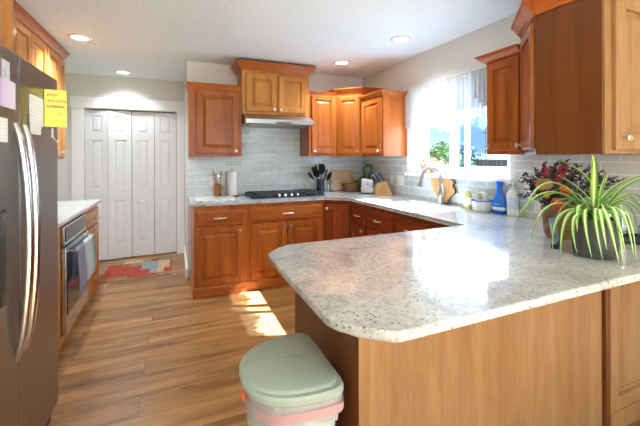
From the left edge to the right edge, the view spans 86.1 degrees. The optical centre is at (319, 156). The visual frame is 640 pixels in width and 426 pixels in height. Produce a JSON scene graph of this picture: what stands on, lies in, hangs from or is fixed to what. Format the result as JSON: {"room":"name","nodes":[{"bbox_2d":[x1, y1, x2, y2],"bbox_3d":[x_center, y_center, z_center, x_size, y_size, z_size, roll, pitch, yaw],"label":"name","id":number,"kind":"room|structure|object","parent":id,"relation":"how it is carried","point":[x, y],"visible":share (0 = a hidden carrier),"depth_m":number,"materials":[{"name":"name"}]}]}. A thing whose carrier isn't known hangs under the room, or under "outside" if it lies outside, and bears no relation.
{"room":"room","nodes":[
{"label":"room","id":0,"kind":"room"},
{"bbox_2d":[57,73,184,204],"bbox_3d":[-2.591,0.151,4.684,1.618,2.439,0.120,0,0,-23],"label":"wall","id":1,"kind":"structure","parent":0,"point":[76,84],"depth_m":4.52,"materials":[{"name":"white paint"}]},
{"bbox_2d":[85,110,107,259],"bbox_3d":[-2.930,0.375,4.504,0.263,1.970,0.030,0,0,-13],"label":"door","id":2,"kind":"structure","parent":1,"relation":"in","point":[96,121],"depth_m":4.50,"materials":[{"name":"white paint"}]},
{"bbox_2d":[108,110,131,259],"bbox_3d":[-2.676,0.374,4.589,0.272,1.970,0.065,0,0,-32],"label":"door","id":3,"kind":"structure","parent":1,"relation":"in","point":[119,122],"depth_m":4.59,"materials":[{"name":"white paint"}]},
{"bbox_2d":[70,96,184,252],"bbox_3d":[-2.550,0.298,4.619,1.350,2.145,0.029,0,0,-23],"label":"trim","id":4,"kind":"structure","parent":1,"relation":"attached to","point":[77,103],"depth_m":4.56,"materials":[{"name":"white paint"}]},
{"bbox_2d":[132,112,154,255],"bbox_3d":[-2.429,0.373,4.713,0.271,1.970,0.065,0,0,-21],"label":"door","id":5,"kind":"structure","parent":1,"relation":"in","point":[143,203],"depth_m":4.72,"materials":[{"name":"white paint"}]},
{"bbox_2d":[154,112,176,253],"bbox_3d":[-2.179,0.372,4.840,0.277,1.970,0.030,0,0,-26],"label":"door","id":6,"kind":"structure","parent":1,"relation":"in","point":[165,123],"depth_m":4.83,"materials":[{"name":"white paint"}]},
{"bbox_2d":[130,111,176,229],"bbox_3d":[-2.707,0.151,5.058,1.695,2.439,0.660,0,0,-23],"label":"closet door","id":7,"kind":"structure","parent":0,"point":[130,111],"depth_m":5.44,"materials":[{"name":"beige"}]},
{"bbox_2d":[184,65,186,257],"bbox_3d":[-1.677,0.147,4.447,0.120,2.439,1.030,0,0,-23],"label":"wall","id":8,"kind":"structure","parent":0,"point":[185,91],"depth_m":4.41,"materials":[{"name":"white paint"}]},
{"bbox_2d":[184,245,187,278],"bbox_3d":[-1.704,1.312,4.342,0.017,0.110,1.138,0,0,-23],"label":"baseboard","id":9,"kind":"structure","parent":8,"relation":"attached to","point":[185,258],"depth_m":4.06,"materials":[{"name":"white paint"}]},
{"bbox_2d":[15,0,521,81],"bbox_3d":[-0.032,-1.128,1.361,4.045,0.100,9.600,0,0,-23],"label":"ceiling","id":10,"kind":"structure","parent":0,"point":[148,39],"depth_m":2.92,"materials":[{"name":"white paint"}]},
{"bbox_2d":[67,33,92,40],"bbox_3d":[-2.149,-1.064,3.069,0.196,0.011,0.196,0,0,-23],"label":"recessed light","id":11,"kind":"object","parent":10,"relation":"in","point":[75,36],"visible":1,"depth_m":3.06,"materials":[{"name":"white plastic"}]},
{"bbox_2d":[114,70,131,73],"bbox_3d":[-2.490,-1.062,4.334,0.196,0.011,0.196,0,0,-23],"label":"recessed light","id":12,"kind":"object","parent":10,"relation":"in","point":[115,71],"visible":1,"depth_m":4.32,"materials":[{"name":"white plastic"}]},
{"bbox_2d":[333,60,349,64],"bbox_3d":[0.251,-1.073,3.912,0.196,0.011,0.196,0,0,-23],"label":"recessed light","id":13,"kind":"object","parent":10,"relation":"in","point":[338,62],"visible":1,"depth_m":3.91,"materials":[{"name":"white plastic"}]},
{"bbox_2d":[390,35,411,42],"bbox_3d":[0.745,-1.075,3.152,0.196,0.011,0.196,0,0,-23],"label":"recessed light","id":14,"kind":"object","parent":10,"relation":"in","point":[402,38],"visible":1,"depth_m":3.13,"materials":[{"name":"white plastic"}]},
{"bbox_2d":[187,61,361,277],"bbox_3d":[-0.473,0.143,4.332,2.247,2.439,0.120,0,0,-23],"label":"wall","id":15,"kind":"structure","parent":0,"point":[202,72],"depth_m":3.98,"materials":[{"name":"white paint"}]},
{"bbox_2d":[209,176,214,185],"bbox_3d":[-1.236,0.280,3.925,0.072,0.116,0.008,0,0,-23],"label":"wall outlet","id":16,"kind":"object","parent":15,"relation":"attached to","point":[211,178],"visible":0.93,"depth_m":3.92,"materials":[{"name":"white plastic"}]},
{"bbox_2d":[185,81,241,156],"bbox_3d":[-1.170,-0.384,3.768,0.568,0.771,0.376,0,0,-23],"label":"upper cabinet","id":17,"kind":"object","parent":15,"relation":"attached to","point":[214,110],"visible":1,"depth_m":3.63,"materials":[{"name":"brown wood"}]},
{"bbox_2d":[231,59,316,116],"bbox_3d":[-0.542,-0.760,4.022,0.927,0.575,0.398,0,0,-23],"label":"upper cabinet","id":18,"kind":"object","parent":15,"relation":"attached to","point":[268,88],"visible":0.99,"depth_m":3.88,"materials":[{"name":"brown wood"}]},
{"bbox_2d":[242,114,313,128],"bbox_3d":[-0.520,-0.405,3.967,0.765,0.124,0.490,0,0,-23],"label":"range hood","id":19,"kind":"object","parent":18,"relation":"attached to","point":[248,120],"visible":0.99,"depth_m":3.79,"materials":[{"name":"grey metal"}]},
{"bbox_2d":[188,127,361,196],"bbox_3d":[-0.451,0.005,4.270,2.231,0.884,0.012,0,0,-23],"label":"backsplash","id":20,"kind":"structure","parent":15,"relation":"attached to","point":[271,159],"depth_m":4.18,"materials":[{"name":"tile"}]},
{"bbox_2d":[309,174,314,182],"bbox_3d":[-0.103,0.276,4.405,0.072,0.116,0.008,0,0,-23],"label":"wall outlet","id":21,"kind":"object","parent":15,"relation":"attached to","point":[310,179],"visible":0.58,"depth_m":4.40,"materials":[{"name":"white plastic"}]},
{"bbox_2d":[300,91,335,155],"bbox_3d":[-0.020,-0.389,4.255,0.355,0.771,0.376,0,0,-23],"label":"upper cabinet","id":22,"kind":"object","parent":15,"relation":"attached to","point":[319,139],"visible":0.98,"depth_m":4.12,"materials":[{"name":"brown wood"}]},
{"bbox_2d":[48,252,639,425],"bbox_3d":[-0.022,1.411,1.361,4.045,0.100,9.600,0,0,-23],"label":"floor","id":23,"kind":"structure","parent":0,"point":[142,351],"depth_m":2.43,"materials":[{"name":"laminate"}]},
{"bbox_2d":[0,44,57,425],"bbox_3d":[-1.494,0.487,1.202,0.828,1.758,0.910,0,0,-23],"label":"refrigerator","id":24,"kind":"object","parent":23,"relation":"on","point":[28,161],"visible":1,"depth_m":1.34,"materials":[{"name":"grey metal"}]},
{"bbox_2d":[0,117,7,142],"bbox_3d":[-1.092,-0.093,1.166,0.001,0.085,0.132,0,0,-23],"label":"printed paper","id":25,"kind":"object","parent":24,"relation":"attached to","point":[3,121],"visible":1,"depth_m":1.20,"materials":[{"name":"white paper"}]},
{"bbox_2d":[2,59,9,80],"bbox_3d":[-1.114,-0.308,1.216,0.001,0.065,0.060,0,0,-23],"label":"print","id":26,"kind":"object","parent":24,"relation":"attached to","point":[5,65],"visible":1,"depth_m":1.21},
{"bbox_2d":[0,76,15,109],"bbox_3d":[-1.110,-0.225,1.206,0.001,0.100,0.178,0,0,-23],"label":"card","id":27,"kind":"object","parent":24,"relation":"attached to","point":[7,88],"visible":1,"depth_m":1.23,"materials":[{"name":"pink paper"}]},
{"bbox_2d":[30,113,40,134],"bbox_3d":[-1.217,-0.137,1.468,0.001,0.085,0.125,0,0,-23],"label":"receipt","id":28,"kind":"object","parent":24,"relation":"attached to","point":[35,120],"visible":0.86,"depth_m":1.46,"materials":[{"name":"paper"}]},
{"bbox_2d":[29,94,42,126],"bbox_3d":[-1.229,-0.197,1.487,0.001,0.125,0.160,0,0,-23],"label":"list","id":29,"kind":"object","parent":24,"relation":"attached to","point":[35,103],"visible":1,"depth_m":1.48,"materials":[{"name":"paper"}]},
{"bbox_2d":[51,128,58,142],"bbox_3d":[-1.294,-0.103,1.677,0.029,0.073,0.024,0,0,-23],"label":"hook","id":30,"kind":"object","parent":24,"relation":"attached to","point":[52,136],"visible":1,"depth_m":1.67,"materials":[{"name":"white plastic"}]},
{"bbox_2d":[44,89,66,126],"bbox_3d":[-1.230,-0.224,1.596,0.083,0.172,0.008,0,0,-35],"label":"notepad","id":31,"kind":"object","parent":24,"relation":"attached to","point":[55,101],"visible":1,"depth_m":1.59,"materials":[{"name":"yellow paper"}]},
{"bbox_2d":[58,227,59,350],"bbox_3d":[-1.974,0.926,1.952,0.605,0.884,0.830,0,0,-23],"label":"base cabinet","id":32,"kind":"object","parent":23,"relation":"on","point":[59,227],"visible":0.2,"depth_m":2.42,"materials":[{"name":"brown wood"}]},
{"bbox_2d":[58,199,100,227],"bbox_3d":[-2.215,0.469,2.554,0.644,0.030,2.125,0,0,-23],"label":"countertop","id":33,"kind":"structure","parent":32,"relation":"on","point":[67,210],"depth_m":3.00,"materials":[{"name":"white stone"}]},
{"bbox_2d":[60,213,83,347],"bbox_3d":[-2.273,0.927,2.656,0.605,0.884,0.699,0,0,-23],"label":"base cabinet","id":34,"kind":"object","parent":23,"relation":"on","point":[62,339],"visible":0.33,"depth_m":2.47,"materials":[{"name":"brown wood"}]},
{"bbox_2d":[60,213,93,336],"bbox_3d":[-2.201,0.903,2.692,0.616,0.790,0.682,0,0,-23],"label":"wall oven","id":35,"kind":"object","parent":34,"relation":"in","point":[73,232],"visible":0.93,"depth_m":2.58,"materials":[{"name":"silver metal"}]},
{"bbox_2d":[73,242,86,294],"bbox_3d":[-1.851,0.859,2.648,0.052,0.358,0.215,0,0,-23],"label":"hanging towel","id":36,"kind":"object","parent":35,"relation":"hanging from","point":[79,257],"visible":0.94,"depth_m":2.63,"materials":[{"name":"grey fabric"}]},
{"bbox_2d":[84,234,94,280],"bbox_3d":[-1.954,0.844,2.891,0.052,0.328,0.264,0,0,-23],"label":"hanging towel","id":37,"kind":"object","parent":35,"relation":"hanging from","point":[89,246],"visible":0.79,"depth_m":2.91,"materials":[{"name":"white fabric"}]},
{"bbox_2d":[84,205,98,307],"bbox_3d":[-2.498,0.928,3.254,0.656,0.884,0.575,0,0,-23],"label":"base cabinet","id":38,"kind":"object","parent":23,"relation":"on","point":[92,214],"visible":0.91,"depth_m":3.40,"materials":[{"name":"brown wood"}]},
{"bbox_2d":[99,256,171,283],"bbox_3d":[-2.236,1.364,4.181,0.780,0.008,0.780,0,0,-23],"label":"rug","id":39,"kind":"object","parent":23,"relation":"on","point":[159,266],"visible":0.94,"depth_m":4.13,"materials":[{"name":"fabric"}]},
{"bbox_2d":[190,204,246,299],"bbox_3d":[-1.090,0.923,3.633,0.512,0.884,0.674,0,0,-23],"label":"base cabinet","id":40,"kind":"object","parent":23,"relation":"on","point":[218,233],"visible":1,"depth_m":3.36,"materials":[{"name":"brown wood"}]},
{"bbox_2d":[246,200,323,290],"bbox_3d":[-0.460,0.920,3.900,0.855,0.884,0.674,0,0,-23],"label":"base cabinet","id":41,"kind":"object","parent":23,"relation":"on","point":[269,226],"visible":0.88,"depth_m":3.57,"materials":[{"name":"brown wood"}]},
{"bbox_2d":[239,333,343,425],"bbox_3d":[-0.127,1.047,1.236,0.315,0.629,0.396,0,0,-23],"label":"trash can","id":42,"kind":"object","parent":23,"relation":"on","point":[290,370],"visible":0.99,"depth_m":1.16,"materials":[{"name":"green plastic"}]},
{"bbox_2d":[242,387,343,425],"bbox_3d":[-0.124,0.813,1.237,0.306,0.072,0.396,0,0,-23],"label":"trash bag","id":43,"kind":"object","parent":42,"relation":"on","point":[326,411],"visible":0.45,"depth_m":1.07,"materials":[{"name":"white"}]},
{"bbox_2d":[324,200,352,240],"bbox_3d":[0.358,0.917,4.147,0.860,0.884,0.860,0,0,-23],"label":"base cabinet","id":44,"kind":"object","parent":23,"relation":"on","point":[338,221],"visible":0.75,"depth_m":3.73,"materials":[{"name":"red wood"}]},
{"bbox_2d":[352,202,366,237],"bbox_3d":[0.665,0.916,3.656,0.674,0.884,0.300,0,0,-23],"label":"base cabinet","id":45,"kind":"object","parent":23,"relation":"on","point":[359,211],"visible":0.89,"depth_m":3.52,"materials":[{"name":"red wood"}]},
{"bbox_2d":[367,205,394,235],"bbox_3d":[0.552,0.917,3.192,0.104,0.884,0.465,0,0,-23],"label":"base cabinet","id":46,"kind":"object","parent":23,"relation":"on","point":[379,221],"visible":0.32,"depth_m":3.16,"materials":[{"name":"red wood"}]},
{"bbox_2d":[395,212,450,232],"bbox_3d":[1.071,0.915,2.699,0.674,0.884,0.844,0,0,-23],"label":"base cabinet","id":47,"kind":"object","parent":23,"relation":"on","point":[403,223],"visible":0.09,"depth_m":2.74,"materials":[{"name":"red wood"}]},
{"bbox_2d":[295,281,639,425],"bbox_3d":[0.840,0.916,1.776,1.819,0.884,0.670,0,0,-23],"label":"base cabinet","id":48,"kind":"object","parent":23,"relation":"on","point":[575,361],"visible":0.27,"depth_m":1.42,"materials":[{"name":"brown wood"}]},
{"bbox_2d":[188,189,639,342],"bbox_3d":[0.213,0.460,2.714,2.245,0.030,3.391,0,0,-23],"label":"countertop","id":49,"kind":"structure","parent":48,"relation":"on","point":[398,287],"depth_m":1.33,"materials":[{"name":"white stone"}]},
{"bbox_2d":[194,196,237,202],"bbox_3d":[-1.082,0.440,3.552,0.400,0.018,0.340,0,0,-23],"label":"marble slab","id":50,"kind":"object","parent":49,"relation":"on","point":[214,198],"visible":1,"depth_m":3.46,"materials":[{"name":"white stone"}]},
{"bbox_2d":[214,184,221,195],"bbox_3d":[-1.152,0.382,3.870,0.080,0.135,0.080,0,0,-23],"label":"utensil crock","id":51,"kind":"object","parent":49,"relation":"on","point":[217,188],"visible":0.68,"depth_m":3.84,"materials":[{"name":"brown wood"}]},
{"bbox_2d":[226,168,240,196],"bbox_3d":[-0.998,0.289,3.903,0.150,0.321,0.150,0,0,37],"label":"paper towel holder","id":52,"kind":"object","parent":49,"relation":"on","point":[233,177],"visible":0.94,"depth_m":3.86,"materials":[{"name":"white paper"}]},
{"bbox_2d":[244,189,324,198],"bbox_3d":[-0.416,0.425,3.965,0.840,0.043,0.470,0,0,-23],"label":"gas cooktop","id":53,"kind":"object","parent":49,"relation":"in","point":[296,192],"visible":1,"depth_m":3.86,"materials":[{"name":"black metal"}]},
{"bbox_2d":[317,179,324,191],"bbox_3d":[0.007,0.363,4.286,0.100,0.165,0.100,0,0,-23],"label":"utensil crock","id":54,"kind":"object","parent":49,"relation":"on","point":[320,182],"visible":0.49,"depth_m":4.24,"materials":[{"name":"grey metal"}]},
{"bbox_2d":[311,167,319,178],"bbox_3d":[-0.029,0.281,4.263,0.100,0.302,0.127,0,0,45],"label":"utensil","id":55,"kind":"object","parent":54,"relation":"in","point":[314,169],"visible":0.88,"depth_m":4.23,"materials":[{"name":"black plastic"}]},
{"bbox_2d":[318,164,323,177],"bbox_3d":[0.002,0.260,4.274,0.049,0.341,0.100,0,0,42],"label":"utensil","id":56,"kind":"object","parent":54,"relation":"in","point":[321,166],"visible":0.91,"depth_m":4.26,"materials":[{"name":"black plastic"}]},
{"bbox_2d":[325,172,331,183],"bbox_3d":[0.095,0.313,4.297,0.091,0.238,0.130,0,0,40],"label":"utensil","id":57,"kind":"object","parent":54,"relation":"in","point":[330,173],"visible":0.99,"depth_m":4.30,"materials":[{"name":"black plastic"}]},
{"bbox_2d":[330,169,353,190],"bbox_3d":[0.299,0.308,4.533,0.330,0.268,0.072,0,0,-23],"label":"cutting board","id":58,"kind":"object","parent":49,"relation":"on","point":[338,177],"visible":0.8,"depth_m":4.51,"materials":[{"name":"brown wood"}]},
{"bbox_2d":[342,183,360,191],"bbox_3d":[0.401,0.396,4.382,0.238,0.095,0.237,0,0,-23],"label":"wicker basket","id":59,"kind":"object","parent":49,"relation":"on","point":[355,187],"visible":0.99,"depth_m":4.30,"materials":[{"name":"brown wicker"}]},
{"bbox_2d":[355,163,373,181],"bbox_3d":[0.568,0.265,4.445,0.244,0.357,0.111,0,0,4],"label":"plant","id":60,"kind":"object","parent":49,"relation":"on","point":[366,165],"visible":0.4,"depth_m":4.42,"materials":[{"name":"green plant"}]},
{"bbox_2d":[361,177,373,193],"bbox_3d":[0.579,0.350,4.194,0.156,0.187,0.283,0,0,8],"label":"toaster","id":61,"kind":"object","parent":49,"relation":"on","point":[365,182],"visible":1,"depth_m":4.08,"materials":[{"name":"silver metal"}]},
{"bbox_2d":[374,181,391,194],"bbox_3d":[0.731,0.361,3.966,0.193,0.164,0.100,0,0,-3],"label":"knife block","id":62,"kind":"object","parent":49,"relation":"on","point":[382,188],"visible":0.91,"depth_m":3.92,"materials":[{"name":"brown wood"}]},
{"bbox_2d":[418,166,444,203],"bbox_3d":[1.029,0.262,3.137,0.272,0.359,0.101,0,0,-18],"label":"faucet","id":63,"kind":"object","parent":49,"relation":"on","point":[441,193],"visible":1,"depth_m":3.17,"materials":[{"name":"silver metal"}]},
{"bbox_2d":[431,177,455,203],"bbox_3d":[1.163,0.312,3.250,0.048,0.255,0.325,0,0,-22],"label":"board","id":64,"kind":"object","parent":49,"relation":"on","point":[448,184],"visible":0.74,"depth_m":3.20,"materials":[{"name":"brown wood"}]},
{"bbox_2d":[463,185,472,208],"bbox_3d":[1.258,0.342,2.910,0.071,0.198,0.062,0,0,38],"label":"soap bottle","id":65,"kind":"object","parent":49,"relation":"on","point":[468,196],"visible":0.98,"depth_m":2.89,"materials":[{"name":"yellow plastic"}]},
{"bbox_2d":[471,199,492,211],"bbox_3d":[1.308,0.395,2.768,0.163,0.090,0.162,0,0,-23],"label":"bowl","id":66,"kind":"object","parent":49,"relation":"on","point":[478,206],"visible":0.83,"depth_m":2.71,"materials":[{"name":"white ceramic"}]},
{"bbox_2d":[474,192,488,200],"bbox_3d":[1.303,0.356,2.772,0.042,0.144,0.120,0,0,-23],"label":"scrub brush","id":67,"kind":"object","parent":66,"relation":"in","point":[480,196],"visible":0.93,"depth_m":2.75,"materials":[{"name":"grey plastic"}]},
{"bbox_2d":[492,181,506,214],"bbox_3d":[1.386,0.315,2.646,0.084,0.250,0.117,0,0,-23],"label":"bottle","id":68,"kind":"object","parent":49,"relation":"on","point":[499,204],"visible":0.96,"depth_m":2.62,"materials":[{"name":"blue plastic"}]},
{"bbox_2d":[506,183,518,216],"bbox_3d":[1.433,0.317,2.550,0.081,0.247,0.069,0,0,40],"label":"lotion bottle","id":69,"kind":"object","parent":49,"relation":"on","point":[512,198],"visible":0.98,"depth_m":2.52,"materials":[{"name":"white plastic"}]},
{"bbox_2d":[548,216,559,248],"bbox_3d":[1.156,0.371,1.683,0.122,0.139,0.041,0,0,-45],"label":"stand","id":70,"kind":"object","parent":49,"relation":"on","point":[556,244],"visible":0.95,"depth_m":1.66,"materials":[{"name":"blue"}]},
{"bbox_2d":[517,159,626,239],"bbox_3d":[1.310,0.225,1.856,0.664,0.431,0.318,0,0,-23],"label":"arrangement","id":71,"kind":"object","parent":49,"relation":"on","point":[551,175],"visible":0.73,"depth_m":1.83,"materials":[{"name":"plant"}]},
{"bbox_2d":[514,155,639,261],"bbox_3d":[1.231,0.216,1.525,0.661,0.450,0.265,0,0,-16],"label":"spider plant","id":72,"kind":"object","parent":49,"relation":"on","point":[594,234],"visible":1,"depth_m":1.48,"materials":[{"name":"green plant"}]},
{"bbox_2d":[622,233,639,244],"bbox_3d":[1.598,0.429,1.794,0.300,0.020,0.180,0,0,7],"label":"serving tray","id":73,"kind":"object","parent":49,"relation":"on","point":[626,237],"visible":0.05,"depth_m":1.79,"materials":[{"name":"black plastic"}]},
{"bbox_2d":[362,13,639,178],"bbox_3d":[2.094,0.134,1.347,0.150,2.439,7.620,0,0,-23],"label":"wall","id":74,"kind":"structure","parent":0,"point":[455,57],"depth_m":3.23,"materials":[{"name":"white paint"}]},
{"bbox_2d":[327,87,383,155],"bbox_3d":[0.421,-0.413,4.317,0.602,0.816,0.602,0,0,-23],"label":"upper cabinet","id":75,"kind":"object","parent":74,"relation":"attached to","point":[348,104],"visible":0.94,"depth_m":4.12,"materials":[{"name":"brown wood"}]},
{"bbox_2d":[358,89,407,155],"bbox_3d":[0.722,-0.355,3.896,0.378,0.698,0.504,0,0,-23],"label":"upper cabinet","id":76,"kind":"object","parent":74,"relation":"attached to","point":[384,130],"visible":0.96,"depth_m":3.74,"materials":[{"name":"brown wood"}]},
{"bbox_2d":[390,175,393,184],"bbox_3d":[0.847,0.273,4.055,0.008,0.116,0.072,0,0,-23],"label":"wall outlet","id":77,"kind":"object","parent":74,"relation":"attached to","point":[391,176],"visible":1,"depth_m":4.04,"materials":[{"name":"white plastic"}]},
{"bbox_2d":[397,175,402,185],"bbox_3d":[0.911,0.272,3.903,0.009,0.116,0.118,0,0,-23],"label":"wall switch","id":78,"kind":"object","parent":74,"relation":"attached to","point":[399,177],"visible":1,"depth_m":3.89,"materials":[{"name":"white plastic"}]},
{"bbox_2d":[404,119,514,182],"bbox_3d":[1.262,-0.257,3.211,0.185,0.923,1.300,0,0,-23],"label":"window","id":79,"kind":"structure","parent":74,"relation":"in","point":[417,140],"depth_m":3.28,"materials":[{"name":"white paint"}]},
{"bbox_2d":[420,157,438,172],"bbox_3d":[1.128,0.084,3.524,0.102,0.167,0.304,0,0,-23],"label":"leaf sprig","id":80,"kind":"object","parent":79,"relation":"on","point":[432,160],"visible":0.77,"depth_m":3.52,"materials":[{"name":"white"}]},
{"bbox_2d":[405,67,486,131],"bbox_3d":[1.192,-0.486,3.165,0.054,0.478,1.310,0,0,-23],"label":"lace valance","id":81,"kind":"object","parent":79,"relation":"hanging from","point":[456,97],"visible":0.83,"depth_m":3.16,"materials":[{"name":"white fabric"}]},
{"bbox_2d":[474,44,522,154],"bbox_3d":[1.356,-0.365,2.401,0.378,0.702,0.328,0,0,-23],"label":"upper cabinet","id":82,"kind":"object","parent":74,"relation":"attached to","point":[503,65],"visible":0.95,"depth_m":2.30,"materials":[{"name":"brown wood"}]},
{"bbox_2d":[362,155,639,233],"bbox_3d":[1.282,0.216,3.056,0.012,0.448,3.600,0,0,-23],"label":"backsplash","id":83,"kind":"structure","parent":74,"relation":"attached to","point":[625,166],"depth_m":2.52,"materials":[{"name":"tile"}]},
{"bbox_2d":[525,182,531,197],"bbox_3d":[1.514,0.245,2.481,0.008,0.116,0.072,0,0,-23],"label":"wall outlet","id":84,"kind":"object","parent":74,"relation":"attached to","point":[526,186],"visible":0.28,"depth_m":2.49,"materials":[{"name":"white plastic"}]},
{"bbox_2d":[511,0,639,154],"bbox_3d":[1.407,-0.425,1.902,0.673,0.823,0.718,0,0,-23],"label":"upper cabinet","id":85,"kind":"object","parent":74,"relation":"attached to","point":[580,59],"visible":1,"depth_m":1.63,"materials":[{"name":"brown wood"}]},
{"bbox_2d":[540,204,574,239],"bbox_3d":[1.300,0.355,1.863,0.172,0.170,0.172,0,0,-23],"label":"basket","id":86,"kind":"object","parent":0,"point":[550,212],"depth_m":1.82,"materials":[{"name":"wicker"}]},
{"bbox_3d":[-1.830,0.148,0.624,0.150,2.439,9.350,0,0,-23],"label":"wall","id":87,"kind":"structure","parent":0,"visible":0},
{"bbox_2d":[0,0,12,51],"bbox_3d":[-1.629,-0.743,1.177,0.656,0.620,1.010,0,0,-23],"label":"upper cabinet","id":88,"kind":"object","parent":87,"relation":"attached to","point":[6,6],"visible":0.56,"depth_m":1.67,"materials":[{"name":"brown wood"}]},
{"bbox_2d":[13,2,50,73],"bbox_3d":[-2.388,-0.521,2.610,0.376,1.083,0.719,0,0,-23],"label":"upper cabinet","id":89,"kind":"object","parent":87,"relation":"attached to","point":[30,38],"visible":0.13,"depth_m":2.63,"materials":[{"name":"brown wood"}]},
{"bbox_2d":[45,36,69,158],"bbox_3d":[-2.644,-0.520,3.216,0.376,1.083,0.594,0,0,-23],"label":"upper cabinet","id":90,"kind":"object","parent":87,"relation":"attached to","point":[56,54],"visible":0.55,"depth_m":3.28,"materials":[{"name":"brown wood"}]},
{"label":"outside","id":91,"kind":"structure","parent":0,"visible":0},
{"bbox_3d":[29.982,1.800,25.318,69.800,0.100,105.000,0,0,-23],"label":"ground","id":92,"kind":"structure","parent":91,"visible":0},
{"bbox_2d":[429,139,475,167],"bbox_3d":[3.130,0.705,9.078,1.430,2.299,1.660,0,0,-19],"label":"tree","id":93,"kind":"object","parent":92,"relation":"on","point":[437,153],"visible":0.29,"depth_m":8.67,"materials":[{"name":"green plant"}]},
{"bbox_2d":[441,141,489,158],"bbox_3d":[5.656,0.581,13.554,2.072,2.530,2.012,0,0,43],"label":"tree","id":94,"kind":"object","parent":92,"relation":"on","point":[472,152],"visible":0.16,"depth_m":13.14,"materials":[{"name":"green plant"}]},
{"bbox_2d":[457,159,506,167],"bbox_3d":[4.667,0.964,10.517,0.060,1.760,13.500,0,0,-23],"label":"fence","id":95,"kind":"object","parent":92,"relation":"on","point":[479,162],"visible":0.04,"depth_m":9.87,"materials":[{"name":"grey wood"}]},
{"bbox_2d":[480,153,506,159],"bbox_3d":[12.407,0.715,21.672,3.600,2.200,3.600,0,0,-23],"label":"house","id":96,"kind":"structure","parent":92,"relation":"on","point":[502,157],"depth_m":21.64,"materials":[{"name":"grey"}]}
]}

